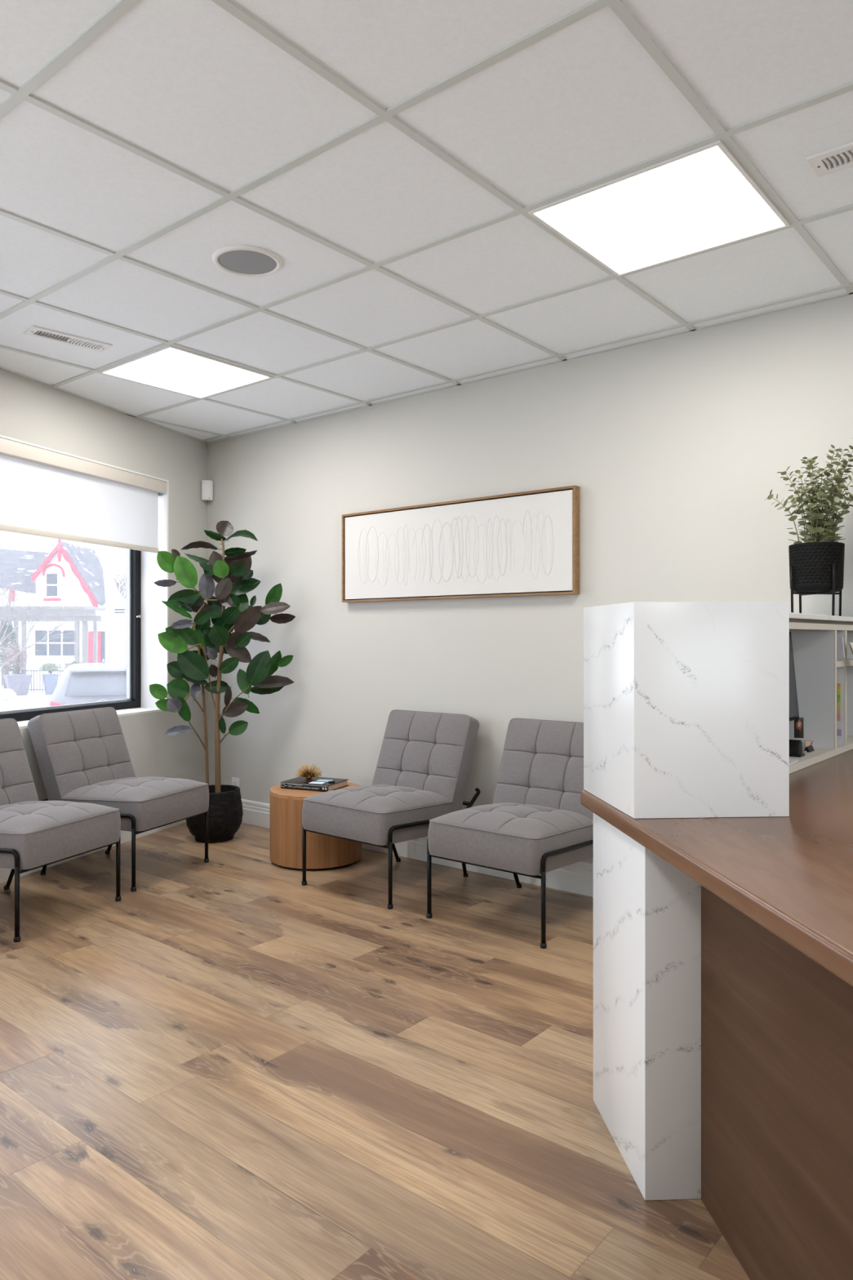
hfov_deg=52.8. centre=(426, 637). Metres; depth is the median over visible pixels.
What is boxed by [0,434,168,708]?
trim
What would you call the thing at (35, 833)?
lounge chair
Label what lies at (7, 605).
bare tree
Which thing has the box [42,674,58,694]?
planter
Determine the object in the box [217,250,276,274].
grille
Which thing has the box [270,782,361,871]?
side table
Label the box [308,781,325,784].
note card
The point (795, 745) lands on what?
hole punch
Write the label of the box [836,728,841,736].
sticky note
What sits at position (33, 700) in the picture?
ground
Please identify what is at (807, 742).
block
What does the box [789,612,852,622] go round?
ledge
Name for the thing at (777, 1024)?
panel
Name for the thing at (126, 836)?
baseboard
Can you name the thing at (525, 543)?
framed artwork
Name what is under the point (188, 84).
ceiling
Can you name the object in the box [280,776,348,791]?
book
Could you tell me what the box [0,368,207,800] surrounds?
wall
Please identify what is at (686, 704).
block
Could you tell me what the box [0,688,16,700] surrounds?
boulder
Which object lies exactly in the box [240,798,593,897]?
baseboard
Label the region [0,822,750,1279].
floor
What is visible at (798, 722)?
photo card
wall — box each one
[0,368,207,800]
[207,294,852,863]
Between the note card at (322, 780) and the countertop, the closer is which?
the countertop
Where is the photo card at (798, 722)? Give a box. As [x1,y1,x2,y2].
[794,717,803,737]
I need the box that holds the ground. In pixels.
[0,679,58,711]
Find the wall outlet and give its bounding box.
[231,777,239,786]
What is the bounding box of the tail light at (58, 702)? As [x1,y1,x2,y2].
[49,700,61,706]
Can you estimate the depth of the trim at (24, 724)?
5.08 m
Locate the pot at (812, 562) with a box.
[788,542,844,592]
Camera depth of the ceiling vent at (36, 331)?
3.69 m
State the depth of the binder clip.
2.70 m
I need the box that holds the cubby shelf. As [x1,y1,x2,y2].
[789,618,852,773]
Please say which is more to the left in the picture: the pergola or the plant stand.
the pergola
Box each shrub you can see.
[0,635,37,674]
[37,660,65,673]
[63,660,83,668]
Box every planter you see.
[3,674,32,695]
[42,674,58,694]
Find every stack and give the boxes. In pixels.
[789,759,798,765]
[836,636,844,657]
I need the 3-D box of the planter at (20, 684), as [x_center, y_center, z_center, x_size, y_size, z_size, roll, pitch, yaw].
[-15.448,1.783,32.500,0.884,0.768,0.884,0,0,-34]
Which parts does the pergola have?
post, post, post, post, post, post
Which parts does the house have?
porch post, window sill, door, doorway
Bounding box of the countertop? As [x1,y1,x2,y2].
[580,749,852,986]
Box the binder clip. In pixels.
[804,740,814,752]
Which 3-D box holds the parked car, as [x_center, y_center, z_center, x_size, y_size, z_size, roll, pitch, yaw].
[-6.757,1.293,17.973,1.918,1.748,4.325,0,0,-21]
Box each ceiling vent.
[23,325,112,352]
[806,142,852,177]
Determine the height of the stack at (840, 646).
0.066 m
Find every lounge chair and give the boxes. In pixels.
[0,718,120,942]
[27,706,208,891]
[301,709,479,909]
[426,717,593,948]
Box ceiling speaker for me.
[212,244,282,277]
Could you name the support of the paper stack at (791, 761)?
in the cubby shelf
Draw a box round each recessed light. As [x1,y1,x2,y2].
[98,345,272,398]
[528,139,790,276]
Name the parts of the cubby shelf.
index tab strip, shelf, shelf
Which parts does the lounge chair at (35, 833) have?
rail, leg, leg, backrest, seat, rail, leg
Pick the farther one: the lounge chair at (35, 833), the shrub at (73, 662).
the shrub at (73, 662)
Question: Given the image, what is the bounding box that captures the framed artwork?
[342,485,579,602]
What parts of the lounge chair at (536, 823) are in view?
leg, rail, seat, leg, backrest, leg, rail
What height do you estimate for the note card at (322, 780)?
0.003 m
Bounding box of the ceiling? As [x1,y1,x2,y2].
[0,0,852,441]
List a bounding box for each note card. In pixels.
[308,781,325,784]
[315,779,333,782]
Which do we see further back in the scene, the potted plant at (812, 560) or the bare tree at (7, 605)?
the bare tree at (7, 605)
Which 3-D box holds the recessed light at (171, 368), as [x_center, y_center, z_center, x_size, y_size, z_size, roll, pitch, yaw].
[-1.165,-1.282,4.178,0.585,0.012,0.585,0,0,40]
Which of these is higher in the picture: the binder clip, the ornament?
the binder clip
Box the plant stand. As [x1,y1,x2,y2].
[790,564,841,616]
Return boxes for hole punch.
[789,739,806,757]
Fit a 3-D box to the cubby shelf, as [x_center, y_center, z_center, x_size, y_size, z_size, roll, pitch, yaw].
[1.091,0.162,2.740,0.316,0.434,1.259,0,0,40]
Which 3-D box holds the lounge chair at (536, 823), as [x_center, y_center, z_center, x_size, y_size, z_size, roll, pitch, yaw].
[0.425,0.770,3.658,0.577,0.793,0.714,0,0,39]
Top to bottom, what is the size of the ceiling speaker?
0.010 m
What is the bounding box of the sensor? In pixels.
[201,480,213,501]
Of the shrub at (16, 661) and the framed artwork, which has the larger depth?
the shrub at (16, 661)
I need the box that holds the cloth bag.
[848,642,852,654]
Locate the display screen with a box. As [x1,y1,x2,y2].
[789,631,799,721]
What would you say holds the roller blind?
attached to the wall at (31, 411)
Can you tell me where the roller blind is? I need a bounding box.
[0,437,166,553]
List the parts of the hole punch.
lever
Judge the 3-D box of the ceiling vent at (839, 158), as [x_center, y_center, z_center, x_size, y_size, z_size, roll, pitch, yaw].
[1.185,-1.284,2.243,0.335,0.008,0.115,0,0,40]
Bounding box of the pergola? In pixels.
[0,605,104,685]
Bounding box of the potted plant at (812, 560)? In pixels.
[765,438,852,592]
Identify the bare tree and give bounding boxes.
[0,532,38,593]
[0,572,81,667]
[107,563,126,599]
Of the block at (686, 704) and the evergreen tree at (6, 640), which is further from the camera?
the evergreen tree at (6, 640)
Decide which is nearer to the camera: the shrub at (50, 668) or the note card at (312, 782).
the note card at (312, 782)
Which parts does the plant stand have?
leg, leg, leg, leg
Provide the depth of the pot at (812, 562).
3.00 m
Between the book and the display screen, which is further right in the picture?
the display screen
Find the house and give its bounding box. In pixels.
[0,538,126,679]
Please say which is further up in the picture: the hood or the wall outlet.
the hood
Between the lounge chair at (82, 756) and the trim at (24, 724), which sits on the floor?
the lounge chair at (82, 756)
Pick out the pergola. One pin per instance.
(88, 613)
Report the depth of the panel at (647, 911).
1.79 m
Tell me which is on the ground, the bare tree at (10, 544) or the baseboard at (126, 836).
the bare tree at (10, 544)
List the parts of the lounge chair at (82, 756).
leg, backrest, rail, leg, leg, seat, rail, leg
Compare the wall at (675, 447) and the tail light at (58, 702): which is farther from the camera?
the tail light at (58, 702)
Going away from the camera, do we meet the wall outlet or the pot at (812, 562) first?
the pot at (812, 562)
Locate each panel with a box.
[593,813,701,1199]
[701,884,852,1279]
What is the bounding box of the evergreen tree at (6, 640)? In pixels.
[0,619,26,688]
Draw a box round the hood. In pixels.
[42,564,65,577]
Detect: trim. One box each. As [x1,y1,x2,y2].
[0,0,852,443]
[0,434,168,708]
[17,707,163,728]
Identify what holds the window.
in the wall at (31, 411)
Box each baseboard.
[0,819,186,883]
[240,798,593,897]
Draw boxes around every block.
[583,601,789,818]
[805,740,813,746]
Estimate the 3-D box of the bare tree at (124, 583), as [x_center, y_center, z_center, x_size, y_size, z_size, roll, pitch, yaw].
[-21.451,-1.527,58.472,4.980,7.395,3.883,0,0,-5]
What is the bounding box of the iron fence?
[0,669,63,692]
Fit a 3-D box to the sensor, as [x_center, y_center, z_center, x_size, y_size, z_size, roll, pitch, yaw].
[-1.433,-0.962,5.620,0.072,0.128,0.073,0,0,29]
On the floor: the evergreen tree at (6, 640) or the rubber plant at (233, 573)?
the rubber plant at (233, 573)
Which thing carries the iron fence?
on the ground
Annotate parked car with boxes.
[49,658,126,706]
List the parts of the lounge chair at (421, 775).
leg, rail, seat, leg, leg, backrest, rail, leg, rail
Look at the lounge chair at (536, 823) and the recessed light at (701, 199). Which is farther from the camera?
the lounge chair at (536, 823)
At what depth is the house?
43.92 m
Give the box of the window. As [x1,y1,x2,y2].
[0,548,141,721]
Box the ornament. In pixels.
[295,763,321,778]
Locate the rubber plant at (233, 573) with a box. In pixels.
[149,520,295,843]

